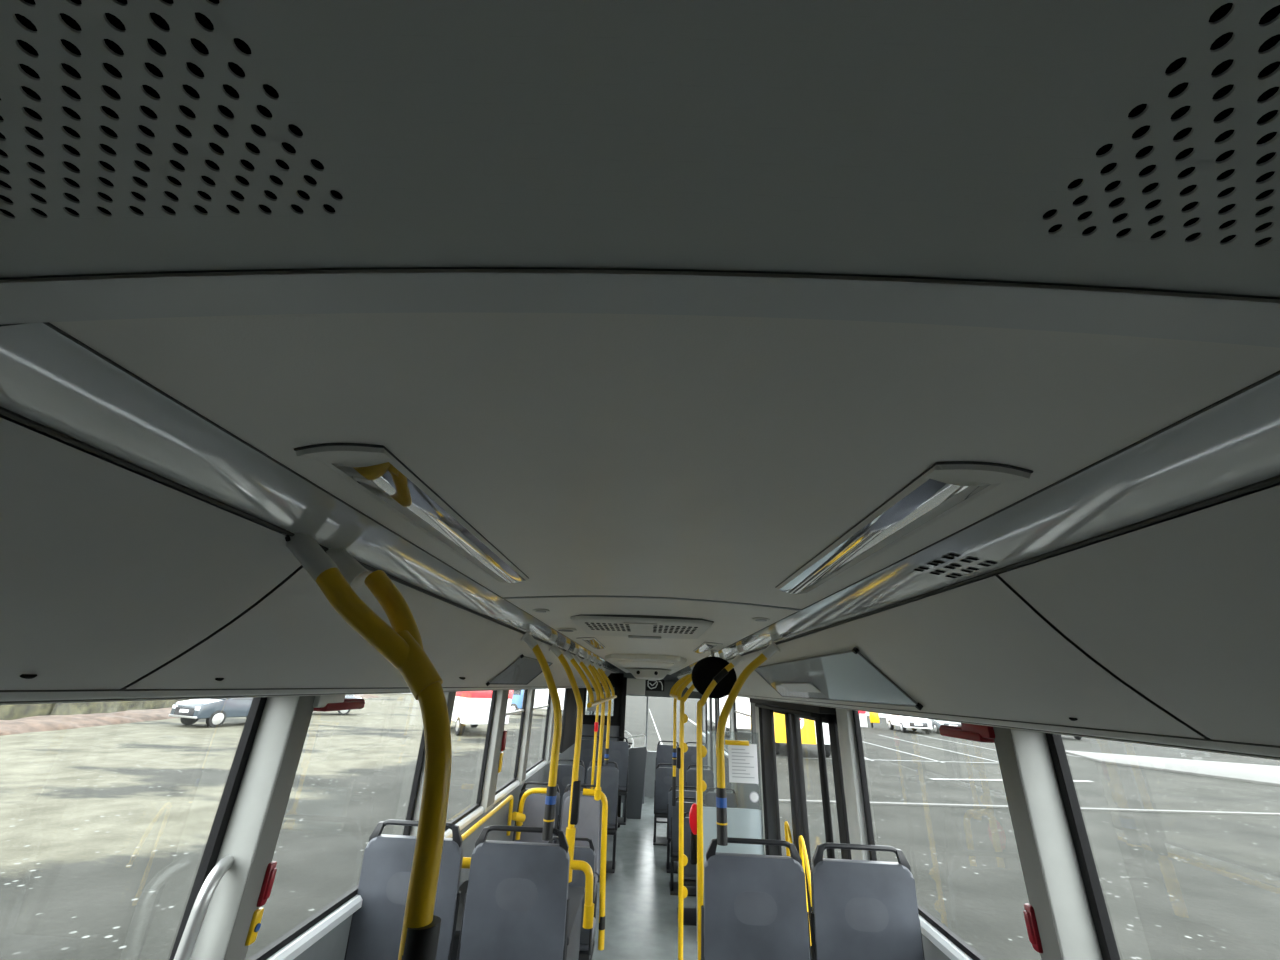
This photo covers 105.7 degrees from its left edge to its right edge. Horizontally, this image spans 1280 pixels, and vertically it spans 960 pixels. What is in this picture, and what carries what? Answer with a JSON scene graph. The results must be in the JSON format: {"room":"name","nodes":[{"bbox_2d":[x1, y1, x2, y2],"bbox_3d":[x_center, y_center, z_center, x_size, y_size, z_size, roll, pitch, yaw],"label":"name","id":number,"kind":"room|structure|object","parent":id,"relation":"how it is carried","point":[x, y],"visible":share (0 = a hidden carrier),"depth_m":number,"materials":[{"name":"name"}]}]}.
{"room":"bus interior","nodes":[
{"label":"bus interior","id":0,"kind":"room"},
{"bbox_2d":[0,323,593,959],"bbox_3d":[-1.098,2.626,4.282,0.048,2.820,12.500,2,-23,2],"label":"wall","id":1,"kind":"structure","parent":0,"point":[327,939],"depth_m":1.88,"materials":[{"name":"silver metal"}]},
{"bbox_2d":[174,855,233,959],"bbox_3d":[-1.114,1.247,1.178,0.059,0.536,0.146,5,-23,-5],"label":"grip","id":2,"kind":"object","parent":1,"relation":"attached to","point":[186,946],"visible":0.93,"depth_m":1.19,"materials":[{"name":"silver metal"}]},
{"bbox_2d":[169,697,267,959],"bbox_3d":[-1.155,0.827,0.968,0.023,0.800,0.778,2,-23,2],"label":"window","id":3,"kind":"structure","parent":1,"relation":"in","point":[223,814],"depth_m":1.34,"materials":[{"name":"black rubber"}]},
{"bbox_2d":[190,696,314,959],"bbox_3d":[-1.097,1.021,1.356,0.112,0.810,0.090,2,-23,2],"label":"trim","id":4,"kind":"structure","parent":1,"relation":"attached to","point":[253,829],"depth_m":1.35,"materials":[{"name":"grey"}]},
{"bbox_2d":[245,861,276,945],"bbox_3d":[-1.040,1.162,1.335,0.025,0.180,0.030,2,-23,2],"label":"hammer","id":5,"kind":"object","parent":1,"relation":"attached to","point":[268,881],"visible":1,"depth_m":1.33,"materials":[{"name":"red plastic"}]},
{"bbox_2d":[0,417,614,704],"bbox_3d":[-0.743,1.827,4.615,0.695,0.303,12.500,2,-23,2],"label":"side ceiling panel","id":6,"kind":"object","parent":1,"relation":"attached to","point":[117,583],"depth_m":0.72,"materials":[{"name":"plastic"}]},
{"bbox_2d":[248,728,424,959],"bbox_3d":[-1.139,1.243,1.948,0.023,0.800,1.186,2,-23,2],"label":"window","id":7,"kind":"structure","parent":1,"relation":"in","point":[311,921],"depth_m":1.81,"materials":[{"name":"black rubber"}]},
{"bbox_2d":[410,692,455,835],"bbox_3d":[-1.092,1.523,2.539,0.082,0.810,0.110,2,-23,2],"label":"trim","id":8,"kind":"structure","parent":1,"relation":"attached to","point":[449,696],"depth_m":2.47,"materials":[{"name":"grey"}]},
{"bbox_2d":[445,690,496,830],"bbox_3d":[-1.120,1.724,3.080,0.023,0.800,1.006,2,-23,2],"label":"window","id":9,"kind":"structure","parent":1,"relation":"in","point":[454,821],"depth_m":3.46,"materials":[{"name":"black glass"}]},
{"bbox_2d":[480,690,508,812],"bbox_3d":[-1.084,1.982,3.620,0.062,0.810,0.180,2,-23,2],"label":"trim","id":10,"kind":"structure","parent":1,"relation":"attached to","point":[498,723],"depth_m":3.56,"materials":[{"name":"grey"}]},
{"bbox_2d":[461,788,546,839],"bbox_3d":[-0.905,2.386,3.119,0.325,0.370,2.078,2,-23,2],"label":"handrail","id":11,"kind":"object","parent":1,"relation":"attached to","point":[516,816],"depth_m":3.86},
{"bbox_2d":[495,690,526,794],"bbox_3d":[-1.103,2.158,4.101,0.023,0.800,0.826,2,-23,2],"label":"window","id":12,"kind":"structure","parent":1,"relation":"in","point":[522,711],"depth_m":4.38,"materials":[{"name":"black rubber"}]},
{"bbox_2d":[486,654,552,685],"bbox_3d":[-0.701,1.168,2.946,0.182,0.164,0.892,2,-23,2],"label":"pocket","id":13,"kind":"object","parent":1,"relation":"attached to","point":[527,669],"visible":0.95,"depth_m":2.84,"materials":[{"name":"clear plastic"}]},
{"bbox_2d":[517,689,535,784],"bbox_3d":[-1.069,2.373,4.541,0.062,0.810,0.140,2,-23,2],"label":"trim","id":14,"kind":"structure","parent":1,"relation":"attached to","point":[521,775],"depth_m":4.49,"materials":[{"name":"grey"}]},
{"bbox_2d":[526,692,550,772],"bbox_3d":[-1.086,2.594,5.127,0.023,0.800,1.096,2,-23,2],"label":"window","id":15,"kind":"structure","parent":1,"relation":"in","point":[549,696],"depth_m":5.51,"materials":[{"name":"black rubber"}]},
{"bbox_2d":[544,699,553,763],"bbox_3d":[-1.050,2.859,5.686,0.062,0.810,0.130,2,-23,2],"label":"trim","id":16,"kind":"structure","parent":1,"relation":"attached to","point":[548,748],"depth_m":5.60,"materials":[{"name":"grey"}]},
{"bbox_2d":[559,688,584,752],"bbox_3d":[-0.976,3.446,7.164,0.040,0.830,1.850,2,-23,2],"label":"screen","id":17,"kind":"object","parent":1,"relation":"attached to","point":[569,720],"visible":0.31,"depth_m":6.62,"materials":[{"name":"black plastic"}]},
{"bbox_2d":[564,650,616,707],"bbox_3d":[-0.421,1.928,4.675,0.252,0.369,2.900,2,-23,2],"label":"rail","id":18,"kind":"object","parent":1,"relation":"attached to","point":[575,660],"visible":0.91,"depth_m":3.91,"materials":[{"name":"yellow"}]},
{"bbox_2d":[0,0,1279,674],"bbox_3d":[0.092,1.545,4.721,2.440,0.473,12.660,2,-23,2],"label":"ceiling","id":19,"kind":"structure","parent":0,"point":[664,300],"depth_m":0.31,"materials":[{"name":"plastic"}]},
{"bbox_2d":[294,443,528,582],"bbox_3d":[-0.354,0.102,0.941,0.108,0.046,0.794,2,-23,2],"label":"ceiling lamp","id":20,"kind":"object","parent":19,"relation":"attached to","point":[392,483],"visible":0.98,"depth_m":0.72,"materials":[{"name":"plastic"}]},
{"bbox_2d":[576,637,604,648],"bbox_3d":[-0.316,1.079,3.241,0.108,0.046,0.824,2,-23,2],"label":"ceiling lamp","id":21,"kind":"object","parent":19,"relation":"attached to","point":[594,643],"visible":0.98,"depth_m":3.12,"materials":[{"name":"plastic"}]},
{"bbox_2d":[571,614,713,638],"bbox_3d":[0.009,0.692,2.267,0.599,0.048,0.686,2,-23,2],"label":"ceiling vent","id":22,"kind":"object","parent":19,"relation":"in","point":[630,626],"visible":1,"depth_m":2.08,"materials":[{"name":"white"}]},
{"bbox_2d":[605,654,686,667],"bbox_3d":[0.061,1.894,5.062,0.780,0.075,1.600,2,-23,2],"label":"roof hatch","id":23,"kind":"object","parent":19,"relation":"attached to","point":[628,660],"visible":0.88,"depth_m":4.46,"materials":[{"name":"white"}]},
{"bbox_2d":[624,668,671,679],"bbox_3d":[0.142,3.560,8.849,0.780,0.125,2.725,2,-23,2],"label":"box","id":24,"kind":"object","parent":19,"relation":"attached to","point":[647,674],"visible":1,"depth_m":7.62,"materials":[{"name":"plastic"}]},
{"bbox_2d":[626,678,644,694],"bbox_3d":[-0.154,3.793,8.904,0.500,0.275,0.150,2,-23,2],"label":"locker","id":25,"kind":"object","parent":24,"relation":"attached to","point":[634,686],"visible":0.56,"depth_m":8.83,"materials":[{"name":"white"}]},
{"bbox_2d":[694,642,722,652],"bbox_3d":[0.440,1.103,3.219,0.108,0.046,0.824,2,-23,2],"label":"ceiling lamp","id":26,"kind":"object","parent":19,"relation":"attached to","point":[703,648],"visible":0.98,"depth_m":3.08,"materials":[{"name":"plastic"}]},
{"bbox_2d":[691,650,736,698],"bbox_3d":[0.495,1.298,3.255,0.297,0.309,0.098,2,-23,2],"label":"round mirror","id":27,"kind":"object","parent":19,"relation":"hanging from","point":[705,669],"visible":0.81,"depth_m":3.22,"materials":[{"name":"black mirror"}]},
{"bbox_2d":[775,461,1032,593],"bbox_3d":[0.403,0.126,0.918,0.108,0.046,0.794,2,-23,2],"label":"ceiling lamp","id":28,"kind":"object","parent":19,"relation":"attached to","point":[923,501],"visible":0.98,"depth_m":0.70,"materials":[{"name":"plastic"}]},
{"bbox_2d":[672,371,1279,675],"bbox_3d":[0.633,1.921,5.041,0.138,0.034,10.800,2,-23,2],"label":"trim","id":29,"kind":"structure","parent":19,"relation":"attached to","point":[1231,443],"depth_m":0.59,"materials":[{"name":"white"}]},
{"bbox_2d":[672,676,690,805],"bbox_3d":[0.519,2.734,5.241,0.331,1.340,0.060,2,-23,2],"label":"pole","id":30,"kind":"object","parent":29,"relation":"attached to","point":[674,753],"visible":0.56,"depth_m":5.15,"materials":[{"name":"yellow"}]},
{"bbox_2d":[592,797,697,959],"bbox_3d":[-0.001,3.649,3.829,2.400,0.434,12.500,2,-23,2],"label":"floor","id":31,"kind":"structure","parent":0,"point":[641,916],"depth_m":4.87,"materials":[{"name":"plastic"}]},
{"bbox_2d":[282,530,451,959],"bbox_3d":[-0.455,0.968,0.519,0.390,1.887,0.158,2,-23,2],"label":"pole","id":32,"kind":"object","parent":31,"relation":"on","point":[335,571],"visible":0.99,"depth_m":0.76,"materials":[{"name":"yellow"}]},
{"bbox_2d":[344,819,463,959],"bbox_3d":[-0.949,2.022,2.032,0.430,1.087,0.468,2,-23,2],"label":"seat","id":33,"kind":"object","parent":31,"relation":"on","point":[375,932],"visible":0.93,"depth_m":1.95,"materials":[{"name":"plastic"}]},
{"bbox_2d":[457,825,569,959],"bbox_3d":[-0.504,2.036,2.018,0.430,1.087,0.468,2,-23,2],"label":"seat","id":34,"kind":"object","parent":31,"relation":"on","point":[516,902],"visible":1,"depth_m":1.94,"materials":[{"name":"plastic"}]},
{"bbox_2d":[520,631,561,840],"bbox_3d":[-0.465,1.105,2.168,0.239,0.821,0.062,2,-23,2],"label":"pole","id":35,"kind":"object","parent":34,"relation":"attached to","point":[550,801],"visible":1,"depth_m":2.13,"materials":[{"name":"yellow"}]},
{"bbox_2d":[452,880,584,959],"bbox_3d":[-0.760,2.832,2.656,0.780,0.800,0.680,2,-23,2],"label":"box","id":36,"kind":"object","parent":31,"relation":"on","point":[576,894],"visible":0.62,"depth_m":2.79,"materials":[{"name":"grey"}]},
{"bbox_2d":[512,782,559,843],"bbox_3d":[-0.921,3.159,3.991,0.387,1.087,0.468,2,-23,2],"label":"seat","id":37,"kind":"object","parent":31,"relation":"on","point":[534,804],"visible":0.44,"depth_m":4.25,"materials":[{"name":"plastic"}]},
{"bbox_2d":[556,759,584,829],"bbox_3d":[-0.852,3.915,5.768,0.396,1.087,0.468,2,-23,2],"label":"seat","id":38,"kind":"object","parent":31,"relation":"on","point":[564,775],"visible":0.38,"depth_m":5.71,"materials":[{"name":"plastic"}]},
{"bbox_2d":[548,836,595,959],"bbox_3d":[-0.495,3.034,3.376,0.370,1.011,0.468,2,-23,2],"label":"seat","id":39,"kind":"object","parent":31,"relation":"on","point":[584,853],"visible":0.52,"depth_m":3.29,"materials":[{"name":"plastic"}]},
{"bbox_2d":[579,917,595,950],"bbox_3d":[-0.499,3.144,3.378,0.353,0.065,0.380,2,-23,2],"label":"seat cushion","id":40,"kind":"object","parent":39,"relation":"on","point":[582,947],"depth_m":3.31,"materials":[{"name":"fabric"}]},
{"bbox_2d":[557,784,601,959],"bbox_3d":[-0.531,3.171,3.980,0.387,1.087,0.468,2,-23,2],"label":"seat","id":41,"kind":"object","parent":31,"relation":"on","point":[589,825],"visible":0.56,"depth_m":4.21,"materials":[{"name":"plastic"}]},
{"bbox_2d":[558,796,599,873],"bbox_3d":[-0.521,3.054,4.192,0.369,0.530,0.090,2,-23,2],"label":"cushion","id":42,"kind":"object","parent":41,"relation":"on","point":[588,825],"depth_m":4.22,"materials":[{"name":"fabric"}]},
{"bbox_2d":[579,735,598,783],"bbox_3d":[-0.765,4.336,7.109,0.396,1.087,0.468,2,-23,2],"label":"seat","id":43,"kind":"object","parent":31,"relation":"on","point":[586,752],"visible":0.19,"depth_m":7.04,"materials":[{"name":"plastic"}]},
{"bbox_2d":[585,761,618,872],"bbox_3d":[-0.452,3.928,5.756,0.396,1.087,0.468,2,-23,2],"label":"seat","id":44,"kind":"object","parent":31,"relation":"on","point":[609,785],"visible":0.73,"depth_m":5.66,"materials":[{"name":"plastic"}]},
{"bbox_2d":[581,673,626,827],"bbox_3d":[-0.646,4.293,7.858,0.770,2.180,0.120,2,-23,2],"label":"wall","id":45,"kind":"structure","parent":31,"relation":"on","point":[617,721],"depth_m":7.98,"materials":[{"name":"grey"}]},
{"bbox_2d":[0,322,624,672],"bbox_3d":[-0.451,1.887,5.073,0.138,0.034,10.800,2,-23,2],"label":"trim","id":46,"kind":"structure","parent":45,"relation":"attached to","point":[50,378],"depth_m":0.56,"materials":[{"name":"white"}]},
{"bbox_2d":[549,643,593,928],"bbox_3d":[-0.397,1.628,2.716,0.374,1.351,0.062,2,-23,2],"label":"pole","id":47,"kind":"object","parent":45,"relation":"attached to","point":[581,865],"visible":0.98,"depth_m":2.63,"materials":[{"name":"yellow"}]},
{"bbox_2d":[583,903,593,928],"bbox_3d":[-0.261,2.213,2.465,0.051,0.090,0.052,2,-23,2],"label":"socket","id":48,"kind":"object","parent":47,"relation":"attached to","point":[588,916],"depth_m":2.45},
{"bbox_2d":[582,657,607,949],"bbox_3d":[-0.404,2.600,4.072,0.342,2.081,0.136,2,-23,2],"label":"pole","id":49,"kind":"object","parent":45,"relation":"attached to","point":[597,793],"visible":0.95,"depth_m":4.01,"materials":[{"name":"yellow"}]},
{"bbox_2d":[591,665,605,788],"bbox_3d":[-0.501,2.906,5.776,0.108,1.319,0.068,2,-23,2],"label":"pole","id":50,"kind":"object","parent":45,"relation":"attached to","point":[602,667],"visible":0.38,"depth_m":5.71,"materials":[{"name":"yellow"}]},
{"bbox_2d":[593,662,610,763],"bbox_3d":[-0.418,2.413,5.067,0.240,0.960,0.058,2,-23,2],"label":"pole","id":51,"kind":"object","parent":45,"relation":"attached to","point":[606,759],"visible":0.78,"depth_m":5.02,"materials":[{"name":"yellow"}]},
{"bbox_2d":[601,736,628,824],"bbox_3d":[-0.365,4.348,7.097,0.396,1.087,0.468,2,-23,2],"label":"seat","id":52,"kind":"object","parent":31,"relation":"on","point":[618,750],"visible":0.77,"depth_m":6.99,"materials":[{"name":"plastic"}]},
{"bbox_2d":[622,735,646,818],"bbox_3d":[-0.084,4.963,8.156,0.382,1.224,0.050,2,-23,2],"label":"door","id":53,"kind":"structure","parent":31,"relation":"on","point":[638,755],"depth_m":8.10,"materials":[{"name":"grey"}]},
{"bbox_2d":[653,763,678,845],"bbox_3d":[0.403,4.612,6.973,0.408,0.986,0.468,2,-23,2],"label":"seat","id":54,"kind":"object","parent":31,"relation":"on","point":[663,779],"visible":0.57,"depth_m":6.85,"materials":[{"name":"plastic"}]},
{"bbox_2d":[655,740,678,822],"bbox_3d":[0.455,4.999,8.111,0.408,1.168,0.468,2,-23,2],"label":"seat","id":55,"kind":"object","parent":31,"relation":"on","point":[664,752],"visible":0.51,"depth_m":8.05,"materials":[{"name":"plastic"}]},
{"bbox_2d":[666,786,696,872],"bbox_3d":[0.530,4.253,5.982,0.408,0.886,0.468,2,-23,2],"label":"seat","id":56,"kind":"object","parent":31,"relation":"on","point":[692,794],"visible":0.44,"depth_m":5.87,"materials":[{"name":"plastic"}]},
{"bbox_2d":[677,684,694,959],"bbox_3d":[0.452,2.473,3.506,0.379,2.221,0.062,2,-23,2],"label":"pole","id":57,"kind":"object","parent":31,"relation":"on","point":[683,747],"visible":0.78,"depth_m":3.50,"materials":[{"name":"yellow"}]},
{"bbox_2d":[677,812,695,925],"bbox_3d":[0.575,3.735,4.756,0.408,0.886,0.468,2,-23,2],"label":"seat","id":58,"kind":"object","parent":31,"relation":"on","point":[689,914],"visible":0.25,"depth_m":4.60,"materials":[{"name":"plastic"}]},
{"bbox_2d":[677,861,695,879],"bbox_3d":[0.572,3.833,4.762,0.390,0.057,0.380,2,-23,2],"label":"seat cushion","id":59,"kind":"object","parent":58,"relation":"on","point":[686,877],"depth_m":4.59,"materials":[{"name":"fabric"}]},
{"bbox_2d":[669,797,706,895],"bbox_3d":[0.535,3.999,5.384,0.408,0.886,0.468,2,-23,2],"label":"seat","id":60,"kind":"object","parent":31,"relation":"on","point":[674,843],"visible":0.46,"depth_m":5.24,"materials":[{"name":"plastic"}]},
{"bbox_2d":[684,742,707,789],"bbox_3d":[0.915,5.013,8.098,0.408,1.168,0.468,2,-23,2],"label":"seat","id":61,"kind":"object","parent":31,"relation":"on","point":[690,757],"visible":0.29,"depth_m":8.03,"materials":[{"name":"plastic"}]},
{"bbox_2d":[686,765,713,799],"bbox_3d":[0.843,4.626,6.960,0.408,0.986,0.468,2,-23,2],"label":"seat","id":62,"kind":"object","parent":31,"relation":"on","point":[708,775],"visible":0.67,"depth_m":6.88,"materials":[{"name":"plastic"}]},
{"bbox_2d":[689,653,743,959],"bbox_3d":[0.453,2.145,2.732,0.353,2.221,0.075,0,-23,7],"label":"pole","id":63,"kind":"object","parent":31,"relation":"on","point":[696,810],"visible":1,"depth_m":2.81,"materials":[{"name":"yellow"}]},
{"bbox_2d":[705,788,737,807],"bbox_3d":[0.975,4.267,5.969,0.408,0.886,0.468,2,-23,2],"label":"seat","id":64,"kind":"object","parent":31,"relation":"on","point":[710,797],"visible":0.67,"depth_m":5.89,"materials":[{"name":"plastic"}]},
{"bbox_2d":[696,730,763,940],"bbox_3d":[0.826,3.230,4.482,0.613,1.620,0.030,2,-23,2],"label":"wall","id":65,"kind":"structure","parent":31,"relation":"on","point":[742,822],"depth_m":4.47,"materials":[{"name":"clear plastic"}]},
{"bbox_2d":[725,740,757,783],"bbox_3d":[0.978,2.712,4.673,0.305,0.355,0.028,2,-23,2],"label":"paper notice","id":66,"kind":"object","parent":65,"relation":"attached to","point":[743,765],"visible":1,"depth_m":4.67,"materials":[{"name":"white"}]},
{"bbox_2d":[732,749,754,777],"bbox_3d":[0.989,2.723,4.662,0.210,0.239,0.002,2,-23,2],"label":"print","id":67,"kind":"object","parent":66,"relation":"attached to","point":[743,760],"depth_m":4.66,"materials":[{"name":"grey"}]},
{"bbox_2d":[701,837,811,959],"bbox_3d":[0.447,2.066,1.990,0.430,1.087,0.468,2,-23,2],"label":"seat","id":68,"kind":"object","parent":31,"relation":"on","point":[754,907],"visible":0.99,"depth_m":1.92,"materials":[{"name":"plastic"}]},
{"bbox_2d":[716,641,779,845],"bbox_3d":[0.487,1.128,2.143,0.311,0.806,0.062,2,-23,2],"label":"pole","id":69,"kind":"object","parent":68,"relation":"attached to","point":[721,799],"visible":1,"depth_m":2.12,"materials":[{"name":"yellow"}]},
{"bbox_2d":[810,843,924,959],"bbox_3d":[0.879,2.080,1.977,0.430,1.087,0.468,2,-23,2],"label":"seat","id":70,"kind":"object","parent":31,"relation":"on","point":[862,909],"visible":1,"depth_m":1.91,"materials":[{"name":"plastic"}]},
{"bbox_2d":[589,665,702,796],"bbox_3d":[0.140,5.097,10.046,2.440,2.770,0.080,2,-23,2],"label":"wall","id":71,"kind":"structure","parent":0,"point":[650,769],"depth_m":9.73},
{"bbox_2d":[602,680,701,698],"bbox_3d":[0.177,4.382,10.213,2.220,0.320,0.150,2,-23,2],"label":"trim","id":72,"kind":"structure","parent":71,"relation":"attached to","point":[668,685],"depth_m":10.10,"materials":[{"name":"grey"}]},
{"bbox_2d":[646,680,663,690],"bbox_3d":[0.318,4.296,10.150,0.380,0.220,0.030,2,-23,2],"label":"header sign","id":73,"kind":"object","parent":71,"relation":"attached to","point":[651,685],"visible":0.82,"depth_m":10.14,"materials":[{"name":"black plastic"}]},
{"bbox_2d":[702,475,1279,959],"bbox_3d":[1.184,2.697,4.213,0.048,2.820,12.500,2,-23,2],"label":"wall","id":74,"kind":"structure","parent":0,"point":[936,946],"depth_m":1.90,"materials":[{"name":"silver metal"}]},
{"bbox_2d":[669,671,691,699],"bbox_3d":[0.553,2.391,5.712,0.334,0.335,2.000,2,-23,2],"label":"rail","id":75,"kind":"object","parent":74,"relation":"attached to","point":[685,681],"visible":0.84,"depth_m":5.85,"materials":[{"name":"yellow"}]},
{"bbox_2d":[702,695,716,786],"bbox_3d":[1.246,4.747,8.503,0.120,1.900,1.600,2,-23,2],"label":"door","id":76,"kind":"structure","parent":74,"relation":"in","point":[710,699],"depth_m":8.54,"materials":[{"name":"grey metal"}]},
{"bbox_2d":[729,704,736,795],"bbox_3d":[1.196,3.783,6.170,0.060,1.950,0.110,2,-23,2],"label":"trim","id":77,"kind":"structure","parent":74,"relation":"attached to","point":[731,714],"depth_m":6.34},
{"bbox_2d":[734,700,752,743],"bbox_3d":[1.237,2.983,5.804,0.023,0.800,1.176,2,-23,2],"label":"window","id":78,"kind":"structure","parent":74,"relation":"in","point":[735,711],"depth_m":6.26,"materials":[{"name":"clear glass"}]},
{"bbox_2d":[755,706,765,854],"bbox_3d":[1.170,3.101,4.564,0.060,1.950,0.140,2,-23,2],"label":"trim","id":79,"kind":"structure","parent":74,"relation":"attached to","point":[756,708],"depth_m":4.68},
{"bbox_2d":[749,698,851,959],"bbox_3d":[1.133,2.628,3.516,0.180,1.900,2.160,2,-23,2],"label":"door","id":80,"kind":"structure","parent":74,"relation":"in","point":[793,712],"depth_m":3.54,"materials":[{"name":"black metal"}]},
{"bbox_2d":[755,647,922,709],"bbox_3d":[0.784,0.941,2.274,0.195,0.177,1.662,2,-23,2],"label":"pocket","id":81,"kind":"object","parent":74,"relation":"attached to","point":[771,676],"visible":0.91,"depth_m":2.54,"materials":[{"name":"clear plastic"}]},
{"bbox_2d":[781,683,826,697],"bbox_3d":[0.830,1.079,2.489,0.075,0.060,0.550,2,-23,2],"label":"sticker","id":82,"kind":"object","parent":81,"relation":"attached to","point":[807,689],"visible":1,"depth_m":2.42,"materials":[{"name":"white paper"}]},
{"bbox_2d":[836,708,869,860],"bbox_3d":[1.142,2.196,2.433,0.045,1.950,0.170,2,-23,2],"label":"trim","id":83,"kind":"structure","parent":74,"relation":"attached to","point":[854,806],"depth_m":2.63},
{"bbox_2d":[852,710,986,959],"bbox_3d":[1.173,1.347,1.952,0.023,0.800,1.346,2,-23,2],"label":"window","id":84,"kind":"structure","parent":74,"relation":"in","point":[967,949],"depth_m":2.46,"materials":[{"name":"black rubber"}]},
{"bbox_2d":[939,723,994,742],"bbox_3d":[1.088,0.826,1.604,0.080,0.056,0.310,2,-23,2],"label":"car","id":85,"kind":"object","parent":74,"relation":"attached to","point":[979,733],"visible":0.66,"depth_m":1.54,"materials":[{"name":"red paint"}]},
{"bbox_2d":[677,485,1279,759],"bbox_3d":[0.900,1.878,4.566,0.695,0.303,12.500,2,-23,2],"label":"side ceiling panel","id":86,"kind":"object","parent":74,"relation":"attached to","point":[1167,633],"depth_m":0.78,"materials":[{"name":"plastic"}]},
{"bbox_2d":[1023,903,1042,952],"bbox_3d":[1.044,1.191,1.290,0.025,0.100,0.027,2,-23,2],"label":"hammer","id":87,"kind":"object","parent":74,"relation":"attached to","point":[1029,914],"visible":1,"depth_m":1.28,"materials":[{"name":"red plastic"}]},
{"bbox_2d":[993,727,1102,959],"bbox_3d":[1.109,1.090,1.290,0.112,0.810,0.090,2,-23,2],"label":"trim","id":88,"kind":"structure","parent":74,"relation":"attached to","point":[1056,893],"depth_m":1.30,"materials":[{"name":"grey"}]},
{"bbox_2d":[1045,733,1119,959],"bbox_3d":[1.156,0.900,0.899,0.023,0.800,0.778,2,-23,2],"label":"window","id":89,"kind":"structure","parent":74,"relation":"in","point":[1100,916],"depth_m":1.27,"materials":[{"name":"black rubber"}]},
{"label":"outside","id":90,"kind":"structure","parent":0,"visible":0},
{"bbox_2d":[0,693,1279,959],"bbox_3d":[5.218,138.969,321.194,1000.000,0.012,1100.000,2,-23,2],"label":"ground","id":91,"kind":"structure","parent":90,"point":[105,830],"depth_m":8.79,"materials":[{"name":"asphalt"}]},
{"bbox_2d":[0,699,190,719],"bbox_3d":[-29.839,11.317,28.329,6.336,3.656,62.085,6,-23,-8],"label":"hedge","id":92,"kind":"object","parent":91,"relation":"on","point":[15,711],"visible":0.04,"depth_m":22.35,"materials":[{"name":"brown plant"}]},
{"bbox_2d":[0,694,379,734],"bbox_3d":[-24.863,12.596,26.672,4.186,0.429,59.513,6,-23,-8],"label":"leaf litter","id":93,"kind":"object","parent":91,"relation":"on","point":[56,721],"visible":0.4,"depth_m":19.22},
{"bbox_2d":[168,698,252,727],"bbox_3d":[-18.284,10.284,22.208,1.890,1.620,4.440,-5,-24,18],"label":"car","id":94,"kind":"object","parent":91,"relation":"on","point":[215,712],"visible":0.52,"depth_m":20.59,"materials":[{"name":"grey metal"}]},
{"bbox_2d":[174,707,194,715],"bbox_3d":[-19.000,9.647,20.230,1.200,0.290,0.035,-5,-24,18],"label":"grille","id":95,"kind":"object","parent":94,"relation":"attached to","point":[178,711],"depth_m":20.19,"materials":[{"name":"grey"}]},
{"bbox_2d":[313,695,364,711],"bbox_3d":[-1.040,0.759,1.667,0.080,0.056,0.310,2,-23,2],"label":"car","id":96,"kind":"object","parent":91,"relation":"on","point":[324,703],"visible":0.62,"depth_m":1.60,"materials":[{"name":"red"}]},
{"bbox_2d":[451,690,512,734],"bbox_3d":[-8.242,11.031,23.693,2.040,2.220,5.420,17,-27,-30],"label":"delivery van","id":97,"kind":"object","parent":91,"relation":"on","point":[472,708],"visible":0.44,"depth_m":21.49,"materials":[{"name":"white"}]},
{"bbox_2d":[510,688,587,714],"bbox_3d":[-6.926,16.320,36.646,6.000,2.700,2.430,-2,-23,11],"label":"lorry","id":98,"kind":"object","parent":91,"relation":"on","point":[541,695],"visible":0.22,"depth_m":35.61,"materials":[{"name":"white"}]},
{"bbox_2d":[707,695,750,736],"bbox_3d":[5.664,13.792,29.901,2.530,3.110,9.010,3,-23,-2],"label":"lorry","id":99,"kind":"object","parent":91,"relation":"on","point":[742,703],"visible":0.32,"depth_m":25.75,"materials":[{"name":"white"}]},
{"bbox_2d":[750,710,830,756],"bbox_3d":[6.631,10.629,22.082,2.330,2.910,5.645,2,-23,2],"label":"van","id":100,"kind":"object","parent":91,"relation":"on","point":[808,729],"visible":0.29,"depth_m":19.35,"materials":[{"name":"metal"}]},
{"bbox_2d":[859,711,879,727],"bbox_3d":[18.396,19.043,39.472,2.000,1.950,0.300,2,-23,2],"label":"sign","id":101,"kind":"object","parent":91,"relation":"on","point":[874,717],"visible":0.38,"depth_m":39.30,"materials":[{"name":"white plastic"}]},
{"bbox_2d":[886,714,932,733],"bbox_3d":[20.138,18.052,36.529,1.890,1.620,4.440,-1,-23,9],"label":"car","id":102,"kind":"object","parent":91,"relation":"on","point":[904,722],"visible":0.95,"depth_m":34.88,"materials":[{"name":"white paint"}]},
{"bbox_2d":[921,719,960,733],"bbox_3d":[22.839,18.424,36.870,1.890,1.420,4.440,-1,-23,9],"label":"car","id":103,"kind":"object","parent":91,"relation":"on","point":[936,724],"visible":0.32,"depth_m":35.31,"materials":[{"name":"grey paint"}]},
{"bbox_2d":[779,799,1279,815],"bbox_3d":[14.104,8.273,12.025,24.137,0.065,0.279,4,-23,-4],"label":"road marking","id":104,"kind":"object","parent":91,"relation":"on","point":[780,800],"visible":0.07,"depth_m":11.79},
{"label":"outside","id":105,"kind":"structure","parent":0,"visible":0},
{"bbox_2d":[1065,750,1279,786],"bbox_3d":[30.858,11.302,17.484,22.752,0.150,9.345,-8,-25,24],"label":"pavement","id":106,"kind":"structure","parent":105,"point":[1269,775],"depth_m":20.99,"materials":[{"name":"concrete"}]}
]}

